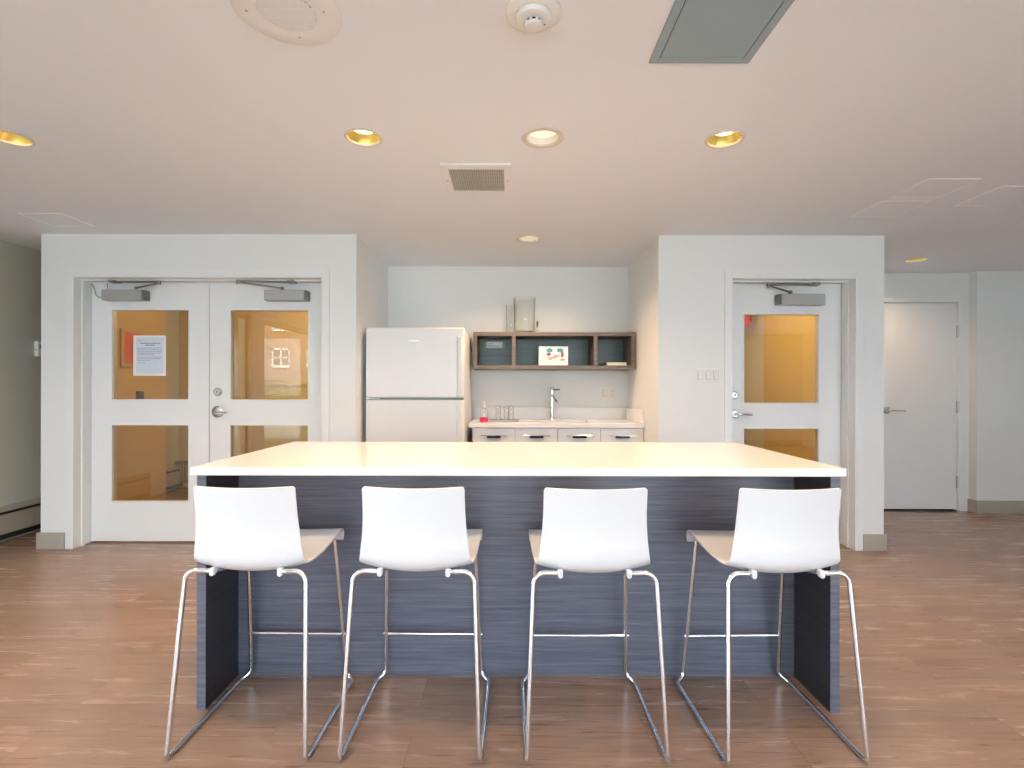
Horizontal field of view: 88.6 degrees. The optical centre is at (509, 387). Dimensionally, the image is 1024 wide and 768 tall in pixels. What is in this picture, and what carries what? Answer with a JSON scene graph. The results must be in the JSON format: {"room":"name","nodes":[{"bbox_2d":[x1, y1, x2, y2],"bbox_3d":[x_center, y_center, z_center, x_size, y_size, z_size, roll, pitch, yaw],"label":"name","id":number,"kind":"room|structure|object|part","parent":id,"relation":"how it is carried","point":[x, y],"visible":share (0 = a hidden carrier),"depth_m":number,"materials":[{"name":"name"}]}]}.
{"room":"common room","nodes":[
{"label":"common room","id":0,"kind":"room"},
{"bbox_2d":[0,240,178,541],"bbox_3d":[-4.200,-0.184,2.400,0.200,2.850,11.200,0,0,0],"label":"wall","id":1,"kind":"structure","parent":0,"point":[20,266],"depth_m":4.42,"materials":[{"name":"grey paint"}]},
{"bbox_2d":[34,341,40,356],"bbox_3d":[-4.081,-0.339,4.559,0.036,0.130,0.082,0,0,0],"label":"thermostat","id":2,"kind":"object","parent":1,"relation":"attached to","point":[37,344],"visible":0.52,"depth_m":4.52,"materials":[{"name":"white plastic"}]},
{"bbox_2d":[0,466,182,539],"bbox_3d":[-4.068,1.097,4.785,0.068,0.288,4.430,0,0,0],"label":"baseboard heater","id":3,"kind":"object","parent":1,"relation":"attached to","point":[23,517],"visible":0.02,"depth_m":4.37,"materials":[{"name":"beige metal"}]},
{"bbox_2d":[117,311,165,499],"bbox_3d":[-3.675,-0.183,5.060,0.450,2.850,1.600,0,0,0],"label":"wall","id":4,"kind":"structure","parent":0,"point":[141,449],"depth_m":5.47,"materials":[{"name":"brown paint"}]},
{"bbox_2d":[120,328,153,366],"bbox_3d":[-3.827,-0.398,5.390,0.025,0.380,0.460,0,0,0],"label":"framed poster","id":5,"kind":"object","parent":4,"relation":"attached to","point":[126,335],"visible":0.6,"depth_m":5.25,"materials":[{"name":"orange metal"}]},
{"bbox_2d":[124,332,139,363],"bbox_3d":[-3.831,-0.398,5.390,0.013,0.310,0.390,0,0,0],"label":"print","id":6,"kind":"object","parent":5,"relation":"attached to","point":[128,336],"depth_m":5.26},
{"bbox_2d":[136,391,143,398],"bbox_3d":[-3.819,0.107,5.420,0.043,0.150,0.070,0,0,0],"label":"card reader","id":7,"kind":"object","parent":4,"relation":"attached to","point":[139,394],"visible":0.51,"depth_m":5.39,"materials":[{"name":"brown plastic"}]},
{"bbox_2d":[41,234,363,531],"bbox_3d":[-2.409,-0.180,4.160,2.436,2.850,0.200,0,0,0],"label":"wall","id":8,"kind":"structure","parent":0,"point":[343,255],"depth_m":4.06,"materials":[{"name":"white paint"}]},
{"bbox_2d":[36,532,64,548],"bbox_3d":[-3.546,1.179,4.152,0.212,0.126,0.216,0,0,0],"label":"baseboard","id":9,"kind":"structure","parent":8,"relation":"attached to","point":[44,540],"depth_m":4.04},
{"bbox_2d":[90,280,209,540],"bbox_3d":[-2.892,0.191,4.181,0.944,2.082,0.178,0,0,0],"label":"door","id":10,"kind":"structure","parent":8,"relation":"in","point":[112,519],"depth_m":4.22,"materials":[{"name":"white paint"}]},
{"bbox_3d":[-2.938,-0.812,4.143,0.416,0.067,0.101,0,0,0],"label":"closer arm","id":11,"kind":"part","parent":10,"relation":"part of","materials":[{"name":"grey metal"}]},
{"bbox_2d":[133,335,165,375],"bbox_3d":[-2.907,-0.262,4.236,0.261,0.326,0.005,0,0,0],"label":"notice","id":12,"kind":"object","parent":10,"relation":"attached to","point":[149,351],"visible":1,"depth_m":4.24,"materials":[{"name":"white paper"}]},
{"bbox_2d":[65,269,329,548],"bbox_3d":[-2.413,0.165,4.159,2.034,2.160,0.222,0,0,0],"label":"door frame","id":13,"kind":"structure","parent":8,"relation":"attached to","point":[78,293],"depth_m":4.05,"materials":[{"name":"white paint"}]},
{"bbox_2d":[210,280,320,461],"bbox_3d":[-1.938,0.193,4.181,0.952,2.082,0.178,0,0,0],"label":"door","id":14,"kind":"structure","parent":8,"relation":"in","point":[226,298],"depth_m":4.22,"materials":[{"name":"white paint"}]},
{"bbox_3d":[-2.347,0.190,4.213,0.094,0.094,0.014,0,0,0],"label":"handle","id":15,"kind":"part","parent":14,"relation":"part of","materials":[{"name":"silver metal"}]},
{"bbox_3d":[-2.299,0.192,4.179,0.115,0.024,0.057,0,0,0],"label":"lever","id":16,"kind":"part","parent":14,"relation":"part of","materials":[{"name":"silver metal"}]},
{"bbox_3d":[-1.916,-0.810,4.144,0.453,0.067,0.091,0,0,-2],"label":"closer arm","id":17,"kind":"part","parent":14,"relation":"part of","materials":[{"name":"grey metal"}]},
{"bbox_2d":[179,311,307,487],"bbox_3d":[-3.675,-0.183,6.200,4.849,2.850,0.800,0,0,0],"label":"wall","id":18,"kind":"structure","parent":0,"point":[271,347],"depth_m":6.50,"materials":[{"name":"brown paint"}]},
{"bbox_2d":[175,461,187,482],"bbox_3d":[-3.752,1.032,6.454,1.100,0.260,0.092,0,0,0],"label":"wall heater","id":19,"kind":"object","parent":18,"relation":"attached to","point":[183,465],"visible":0.13,"depth_m":6.42,"materials":[{"name":"brown metal"}]},
{"bbox_2d":[363,243,387,441],"bbox_3d":[-1.221,-0.178,6.130,0.060,2.850,3.740,0,0,0],"label":"wall","id":20,"kind":"structure","parent":0,"point":[375,271],"depth_m":4.54,"materials":[{"name":"white paint"}]},
{"bbox_2d":[388,266,627,441],"bbox_3d":[-0.021,-0.175,5.170,2.339,2.850,0.100,0,0,0],"label":"wall","id":21,"kind":"structure","parent":0,"point":[473,299],"depth_m":5.12,"materials":[{"name":"white paint"}]},
{"bbox_2d":[473,332,635,370],"bbox_3d":[0.404,-0.339,4.939,1.477,0.335,0.363,0,0,0],"label":"wall shelf","id":22,"kind":"object","parent":21,"relation":"attached to","point":[587,351],"depth_m":5.10,"materials":[{"name":"brown laminate"}]},
{"bbox_3d":[-0.148,-0.419,5.104,0.200,0.062,0.008,0,0,0],"label":"label strip","id":23,"kind":"part","parent":22,"relation":"part of","materials":[{"name":"paper"}]},
{"bbox_2d":[513,300,535,331],"bbox_3d":[0.134,-0.672,4.880,0.209,0.329,0.209,0,0,0],"label":"vase","id":24,"kind":"object","parent":22,"relation":"on","point":[535,300],"visible":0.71,"depth_m":4.87,"materials":[{"name":"clear glass"}]},
{"bbox_3d":[0.404,-0.339,5.114,1.409,0.267,0.012,0,0,0],"label":"panel","id":25,"kind":"part","parent":22,"relation":"part of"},
{"bbox_2d":[538,346,567,364],"bbox_3d":[0.401,-0.296,4.874,0.269,0.181,0.071,0,0,0],"label":"greeting card","id":26,"kind":"object","parent":22,"relation":"on","point":[548,355],"visible":0.96,"depth_m":4.84,"materials":[{"name":"white paper"}]},
{"bbox_2d":[604,362,626,365],"bbox_3d":[0.986,-0.221,4.930,0.188,0.034,0.140,0,0,0],"label":"book","id":27,"kind":"object","parent":22,"relation":"on","point":[606,363],"visible":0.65,"depth_m":4.86,"materials":[{"name":"white paper"}]},
{"bbox_2d":[602,386,614,399],"bbox_3d":[0.959,0.051,5.115,0.130,0.136,0.010,0,0,0],"label":"outlet","id":28,"kind":"object","parent":21,"relation":"attached to","point":[608,392],"visible":1,"depth_m":5.11,"materials":[{"name":"white plastic"}]},
{"bbox_2d":[0,0,1023,272],"bbox_3d":[1.153,-1.181,2.500,10.900,0.001,11.400,0,0,0],"label":"ceiling","id":29,"kind":"structure","parent":0,"point":[141,116],"depth_m":2.39,"materials":[{"name":"white paint"}]},
{"bbox_2d":[0,129,35,146],"bbox_3d":[-2.370,-1.266,2.491,0.176,0.166,0.176,0,0,0],"label":"recessed light","id":30,"kind":"object","parent":29,"relation":"in","point":[6,136],"visible":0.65,"depth_m":2.54,"materials":[{"name":"gold metal"}]},
{"bbox_2d":[18,213,92,225],"bbox_3d":[-3.207,-1.190,3.720,0.300,0.003,0.280,0,0,0],"label":"hatch","id":31,"kind":"object","parent":29,"relation":"attached to","point":[53,219],"visible":1,"depth_m":3.70,"materials":[{"name":"white paint"}]},
{"bbox_2d":[229,0,341,44],"bbox_3d":[-0.699,-1.180,1.646,0.329,0.012,0.329,0,0,0],"label":"ceiling speaker","id":32,"kind":"object","parent":29,"relation":"attached to","point":[300,22],"visible":1,"depth_m":1.67,"materials":[{"name":"white plastic"}]},
{"bbox_2d":[256,0,316,31],"bbox_3d":[-0.699,-1.176,1.646,0.173,0.004,0.173,0,0,0],"label":"grille","id":33,"kind":"object","parent":32,"relation":"attached to","point":[274,15],"depth_m":1.65,"materials":[{"name":"white"}]},
{"bbox_2d":[344,128,382,146],"bbox_3d":[-0.692,-1.262,2.481,0.176,0.166,0.176,0,0,0],"label":"recessed light","id":34,"kind":"object","parent":29,"relation":"in","point":[357,136],"visible":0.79,"depth_m":2.52,"materials":[{"name":"gold metal"}]},
{"bbox_2d":[439,163,509,192],"bbox_3d":[-0.185,-1.178,2.966,0.375,0.012,0.406,0,0,0],"label":"ceiling vent","id":35,"kind":"object","parent":29,"relation":"in","point":[458,177],"visible":1,"depth_m":2.93,"materials":[{"name":"white metal"}]},
{"bbox_2d":[448,169,503,190],"bbox_3d":[-0.183,-1.179,2.979,0.299,0.006,0.308,0,0,0],"label":"grille","id":36,"kind":"object","parent":35,"relation":"attached to","point":[458,179],"depth_m":2.97,"materials":[{"name":"silver metal"}]},
{"bbox_2d":[516,235,540,242],"bbox_3d":[0.149,-1.260,4.158,0.200,0.166,0.200,0,0,0],"label":"recessed light","id":37,"kind":"object","parent":29,"relation":"in","point":[524,238],"visible":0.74,"depth_m":4.21,"materials":[{"name":"beige glass"}]},
{"bbox_2d":[506,0,560,32],"bbox_3d":[0.074,-1.159,1.655,0.174,0.049,0.174,0,0,0],"label":"smoke detector","id":38,"kind":"object","parent":29,"relation":"attached to","point":[531,16],"visible":1,"depth_m":1.63,"materials":[{"name":"white plastic"}]},
{"bbox_2d":[521,127,563,147],"bbox_3d":[0.154,-1.260,2.481,0.200,0.166,0.200,0,0,0],"label":"recessed light","id":39,"kind":"object","parent":29,"relation":"in","point":[540,137],"visible":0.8,"depth_m":2.52,"materials":[{"name":"beige metal"}]},
{"bbox_2d":[649,0,794,63],"bbox_3d":[0.684,-1.179,1.721,0.362,0.006,0.368,0,0,0],"label":"ceiling hatch","id":40,"kind":"object","parent":29,"relation":"attached to","point":[694,31],"visible":1,"depth_m":1.73,"materials":[{"name":"grey paint"}]},
{"bbox_2d":[705,130,744,147],"bbox_3d":[1.018,-1.258,2.491,0.176,0.166,0.176,0,0,0],"label":"recessed light","id":41,"kind":"object","parent":29,"relation":"in","point":[727,138],"visible":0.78,"depth_m":2.53,"materials":[{"name":"gold metal"}]},
{"bbox_2d":[851,201,930,216],"bbox_3d":[2.498,-1.177,3.458,0.310,0.003,0.305,0,0,0],"label":"hatch","id":42,"kind":"object","parent":29,"relation":"attached to","point":[883,208],"visible":1,"depth_m":3.44,"materials":[{"name":"white paint"}]},
{"bbox_2d":[904,257,928,261],"bbox_3d":[3.715,-1.253,4.800,0.176,0.166,0.176,0,0,0],"label":"recessed light","id":43,"kind":"object","parent":29,"relation":"in","point":[917,259],"visible":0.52,"depth_m":4.83,"materials":[{"name":"gold metal"}]},
{"bbox_2d":[891,179,980,197],"bbox_3d":[2.503,-1.177,3.100,0.300,0.003,0.290,0,0,0],"label":"hatch","id":44,"kind":"object","parent":29,"relation":"attached to","point":[928,188],"visible":1,"depth_m":3.10,"materials":[{"name":"white"}]},
{"bbox_2d":[955,186,1023,205],"bbox_3d":[3.028,-1.176,3.228,0.310,0.003,0.335,0,0,0],"label":"hatch","id":45,"kind":"object","parent":29,"relation":"attached to","point":[1003,195],"visible":1,"depth_m":3.24,"materials":[{"name":"white paint"}]},
{"bbox_2d":[0,488,1023,767],"bbox_3d":[1.147,1.312,2.400,10.900,0.120,11.200,0,0,0],"label":"floor","id":46,"kind":"structure","parent":0,"point":[88,631],"depth_m":2.15,"materials":[{"name":"brown wood"}]},
{"bbox_2d":[164,486,353,760],"bbox_3d":[-0.909,0.792,2.001,0.492,0.912,0.518,0,0,1],"label":"bar stool","id":47,"kind":"object","parent":46,"relation":"on","point":[244,529],"visible":0.98,"depth_m":1.80,"materials":[{"name":"white plastic"}]},
{"bbox_3d":[-1.087,0.923,2.004,0.136,0.648,0.518,0,0,1],"label":"sled frame","id":48,"kind":"part","parent":47,"relation":"part of","materials":[{"name":"silver metal"}]},
{"bbox_3d":[-0.731,0.924,1.998,0.136,0.648,0.518,0,0,1],"label":"sled frame","id":49,"kind":"part","parent":47,"relation":"part of","materials":[{"name":"silver metal"}]},
{"bbox_2d":[337,486,490,761],"bbox_3d":[-0.330,0.793,1.999,0.492,0.912,0.518,0,0,1],"label":"bar stool","id":50,"kind":"object","parent":46,"relation":"on","point":[404,529],"visible":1,"depth_m":1.80,"materials":[{"name":"white plastic"}]},
{"bbox_3d":[-0.508,0.925,2.002,0.136,0.648,0.518,0,0,1],"label":"sled frame","id":51,"kind":"part","parent":50,"relation":"part of","materials":[{"name":"silver metal"}]},
{"bbox_3d":[-0.152,0.925,1.997,0.136,0.648,0.518,0,0,1],"label":"sled frame","id":52,"kind":"part","parent":50,"relation":"part of","materials":[{"name":"silver metal"}]},
{"bbox_2d":[365,327,470,441],"bbox_3d":[-0.763,0.382,4.583,0.795,1.733,0.833,0,0,0],"label":"refrigerator","id":53,"kind":"object","parent":46,"relation":"on","point":[418,380],"visible":0.64,"depth_m":4.20,"materials":[{"name":"white metal"}]},
{"bbox_3d":[-0.762,0.617,4.234,0.791,1.042,0.068,0,0,0],"label":"fridge door","id":54,"kind":"part","parent":53,"relation":"part of","materials":[{"name":"white metal"}]},
{"bbox_3d":[-0.760,-0.203,4.234,0.791,0.563,0.068,0,0,0],"label":"freezer door","id":55,"kind":"part","parent":53,"relation":"part of","materials":[{"name":"white metal"}]},
{"bbox_3d":[-0.403,0.366,4.183,0.049,0.526,0.033,0,0,0],"label":"door handle","id":56,"kind":"part","parent":53,"relation":"part of","materials":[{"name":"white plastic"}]},
{"bbox_3d":[-0.402,-0.168,4.183,0.049,0.482,0.033,0,0,0],"label":"door handle","id":57,"kind":"part","parent":53,"relation":"part of","materials":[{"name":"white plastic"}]},
{"bbox_2d":[473,428,514,441],"bbox_3d":[-0.141,0.794,4.777,0.364,0.912,0.646,0,0,0],"label":"drawer","id":58,"kind":"object","parent":46,"relation":"on","point":[479,434],"visible":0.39,"depth_m":4.49,"materials":[{"name":"white paint"}]},
{"bbox_2d":[190,442,845,712],"bbox_3d":[0.031,0.778,2.482,2.503,0.945,0.965,0,0,0],"label":"kitchen island","id":59,"kind":"object","parent":46,"relation":"on","point":[689,485],"visible":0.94,"depth_m":2.28,"materials":[{"name":"grey wood"}]},
{"bbox_3d":[-1.197,0.790,2.482,0.036,0.914,0.895,0,0,0],"label":"panel","id":60,"kind":"part","parent":59,"relation":"part of","materials":[{"name":"laminate"}]},
{"bbox_3d":[0.028,0.793,2.290,2.413,0.914,0.020,0,0,0],"label":"panel","id":61,"kind":"part","parent":59,"relation":"part of","materials":[{"name":"laminate"}]},
{"bbox_2d":[190,442,845,476],"bbox_3d":[0.032,0.321,2.482,2.503,0.031,0.965,0,0,0],"label":"island countertop","id":62,"kind":"structure","parent":59,"relation":"on","point":[709,459],"depth_m":2.20,"materials":[{"name":"white stone"}]},
{"bbox_3d":[1.252,0.796,2.476,0.036,0.914,0.908,0,0,0],"label":"panel","id":63,"kind":"part","parent":59,"relation":"part of","materials":[{"name":"laminate"}]},
{"bbox_2d":[515,428,556,441],"bbox_3d":[0.224,0.794,4.777,0.366,0.912,0.646,0,0,0],"label":"base cabinet","id":64,"kind":"object","parent":46,"relation":"on","point":[521,434],"visible":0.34,"depth_m":4.49,"materials":[{"name":"white paint"}]},
{"bbox_2d":[557,428,599,441],"bbox_3d":[0.590,0.795,4.777,0.365,0.912,0.646,0,0,0],"label":"base cabinet","id":65,"kind":"object","parent":46,"relation":"on","point":[563,434],"visible":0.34,"depth_m":4.49,"materials":[{"name":"white paint"}]},
{"bbox_2d":[469,407,643,427],"bbox_3d":[0.396,0.348,4.794,1.495,0.318,0.648,0,0,0],"label":"countertop","id":66,"kind":"structure","parent":65,"relation":"on","point":[529,417],"depth_m":5.10,"materials":[{"name":"white stone"}]},
{"bbox_2d":[480,401,487,421],"bbox_3d":[-0.229,0.208,4.618,0.075,0.183,0.079,0,0,0],"label":"soap bottle","id":67,"kind":"object","parent":66,"relation":"on","point":[482,419],"visible":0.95,"depth_m":4.59,"materials":[{"name":"red"}]},
{"bbox_2d":[488,419,518,421],"bbox_3d":[-0.057,0.293,4.740,0.275,0.014,0.132,0,0,0],"label":"tray","id":68,"kind":"object","parent":66,"relation":"on","point":[489,420],"visible":1,"depth_m":4.68,"materials":[{"name":"silver metal"}]},
{"bbox_2d":[549,387,559,419],"bbox_3d":[0.422,0.148,4.930,0.106,0.306,0.200,0,0,0],"label":"faucet","id":69,"kind":"object","parent":66,"relation":"on","point":[552,397],"visible":1,"depth_m":4.98,"materials":[{"name":"silver metal"}]},
{"bbox_3d":[0.417,0.103,4.918,0.027,0.098,0.178,0,0,-11],"label":"spout","id":70,"kind":"part","parent":69,"relation":"part of","materials":[{"name":"silver metal"}]},
{"bbox_2d":[520,487,670,763],"bbox_3d":[0.290,0.795,1.987,0.492,0.912,0.518,0,0,0],"label":"bar stool","id":71,"kind":"object","parent":46,"relation":"on","point":[583,530],"visible":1,"depth_m":1.79,"materials":[{"name":"white plastic"}]},
{"bbox_3d":[0.112,0.926,1.987,0.136,0.648,0.518,0,0,0],"label":"sled frame","id":72,"kind":"part","parent":71,"relation":"part of","materials":[{"name":"silver metal"}]},
{"bbox_3d":[0.468,0.927,1.987,0.136,0.648,0.518,0,0,0],"label":"sled frame","id":73,"kind":"part","parent":71,"relation":"part of","materials":[{"name":"silver metal"}]},
{"bbox_2d":[600,428,642,441],"bbox_3d":[0.957,0.796,4.777,0.370,0.912,0.646,0,0,0],"label":"base cabinet","id":74,"kind":"object","parent":46,"relation":"on","point":[606,434],"visible":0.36,"depth_m":4.49,"materials":[{"name":"white paint"}]},
{"bbox_2d":[676,488,869,764],"bbox_3d":[0.949,0.796,1.989,0.492,0.912,0.518,0,0,-1],"label":"bar stool","id":75,"kind":"object","parent":46,"relation":"on","point":[776,531],"visible":1,"depth_m":1.79,"materials":[{"name":"white plastic"}]},
{"bbox_3d":[0.771,0.927,1.985,0.136,0.648,0.518,0,0,-1],"label":"sled frame","id":76,"kind":"part","parent":75,"relation":"part of","materials":[{"name":"silver metal"}]},
{"bbox_3d":[1.127,0.928,1.994,0.136,0.648,0.518,0,0,-1],"label":"sled frame","id":77,"kind":"part","parent":75,"relation":"part of","materials":[{"name":"silver metal"}]},
{"bbox_2d":[628,243,651,441],"bbox_3d":[1.178,-0.172,6.130,0.060,2.850,3.740,0,0,0],"label":"wall","id":78,"kind":"structure","parent":0,"point":[640,269],"depth_m":4.56,"materials":[{"name":"white paint"}]},
{"bbox_2d":[651,235,883,533],"bbox_3d":[2.020,-0.171,4.160,1.744,2.850,0.200,0,0,0],"label":"wall","id":79,"kind":"structure","parent":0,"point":[688,270],"depth_m":4.06,"materials":[{"name":"white paint"}]},
{"bbox_2d":[696,369,719,381],"bbox_3d":[1.531,-0.096,4.055,0.179,0.106,0.010,0,0,0],"label":"light switch","id":80,"kind":"object","parent":79,"relation":"attached to","point":[702,375],"visible":1,"depth_m":4.05,"materials":[{"name":"white plastic"}]},
{"bbox_2d":[733,283,840,542],"bbox_3d":[2.191,0.202,4.181,0.938,2.082,0.178,0,0,0],"label":"door","id":81,"kind":"structure","parent":79,"relation":"in","point":[823,301],"depth_m":4.22,"materials":[{"name":"white paint"}]},
{"bbox_3d":[1.806,0.208,4.213,0.068,0.068,0.014,0,0,0],"label":"handle","id":82,"kind":"part","parent":81,"relation":"part of","materials":[{"name":"silver metal"}]},
{"bbox_3d":[1.859,0.210,4.179,0.125,0.024,0.057,0,0,0],"label":"lever","id":83,"kind":"part","parent":81,"relation":"part of","materials":[{"name":"silver metal"}]},
{"bbox_2d":[744,315,751,325],"bbox_3d":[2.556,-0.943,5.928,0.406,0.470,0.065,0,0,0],"label":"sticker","id":84,"kind":"object","parent":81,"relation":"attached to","point":[747,318],"visible":0.09,"depth_m":5.90,"materials":[{"name":"red paper"}]},
{"bbox_3d":[2.219,-0.784,4.143,0.421,0.078,0.101,0,0,0],"label":"closer arm","id":85,"kind":"part","parent":81,"relation":"part of","materials":[{"name":"grey metal"}]},
{"bbox_2d":[724,271,863,550],"bbox_3d":[2.191,0.175,4.159,1.070,2.160,0.222,0,0,0],"label":"door frame","id":86,"kind":"structure","parent":79,"relation":"attached to","point":[852,282],"depth_m":4.05,"materials":[{"name":"white paint"}]},
{"bbox_2d":[863,534,886,550],"bbox_3d":[2.815,1.193,4.707,0.180,0.126,1.326,0,0,0],"label":"baseboard","id":87,"kind":"structure","parent":79,"relation":"attached to","point":[871,542],"depth_m":4.04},
{"bbox_2d":[744,315,814,460],"bbox_3d":[2.846,-0.169,6.130,0.092,2.850,3.740,0,0,0],"label":"window","id":88,"kind":"structure","parent":0,"point":[789,340],"depth_m":5.42,"materials":[{"name":"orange glass"}]},
{"bbox_2d":[884,273,968,510],"bbox_3d":[3.794,-0.167,5.430,1.803,2.850,0.120,0,0,0],"label":"wall","id":89,"kind":"structure","parent":0,"point":[895,284],"depth_m":5.37,"materials":[{"name":"white paint"}]},
{"bbox_2d":[884,303,958,510],"bbox_3d":[4.156,0.196,5.387,0.865,2.127,0.165,0,0,0],"label":"door","id":90,"kind":"structure","parent":89,"relation":"in","point":[921,405],"depth_m":5.37,"materials":[{"name":"white paint"}]},
{"bbox_3d":[3.854,0.225,5.367,0.072,0.072,0.014,0,0,0],"label":"handle","id":91,"kind":"part","parent":90,"relation":"part of","materials":[{"name":"silver metal"}]},
{"bbox_3d":[3.925,0.227,5.333,0.160,0.024,0.058,0,0,0],"label":"lever","id":92,"kind":"part","parent":90,"relation":"part of","materials":[{"name":"silver metal"}]},
{"bbox_2d":[884,297,963,510],"bbox_3d":[4.148,0.167,5.414,0.957,2.185,0.112,0,0,0],"label":"trim","id":93,"kind":"structure","parent":89,"relation":"attached to","point":[959,300],"depth_m":5.36,"materials":[{"name":"white paint"}]},
{"bbox_2d":[969,271,1023,500],"bbox_3d":[5.648,-0.163,5.378,1.905,2.850,0.200,0,0,0],"label":"wall","id":94,"kind":"structure","parent":0,"point":[996,298],"depth_m":5.28,"materials":[{"name":"white paint"}]},
{"bbox_2d":[967,499,1023,513],"bbox_3d":[5.538,1.197,5.316,1.719,0.130,0.108,0,0,0],"label":"baseboard","id":95,"kind":"structure","parent":94,"relation":"attached to","point":[974,506],"depth_m":5.26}
]}

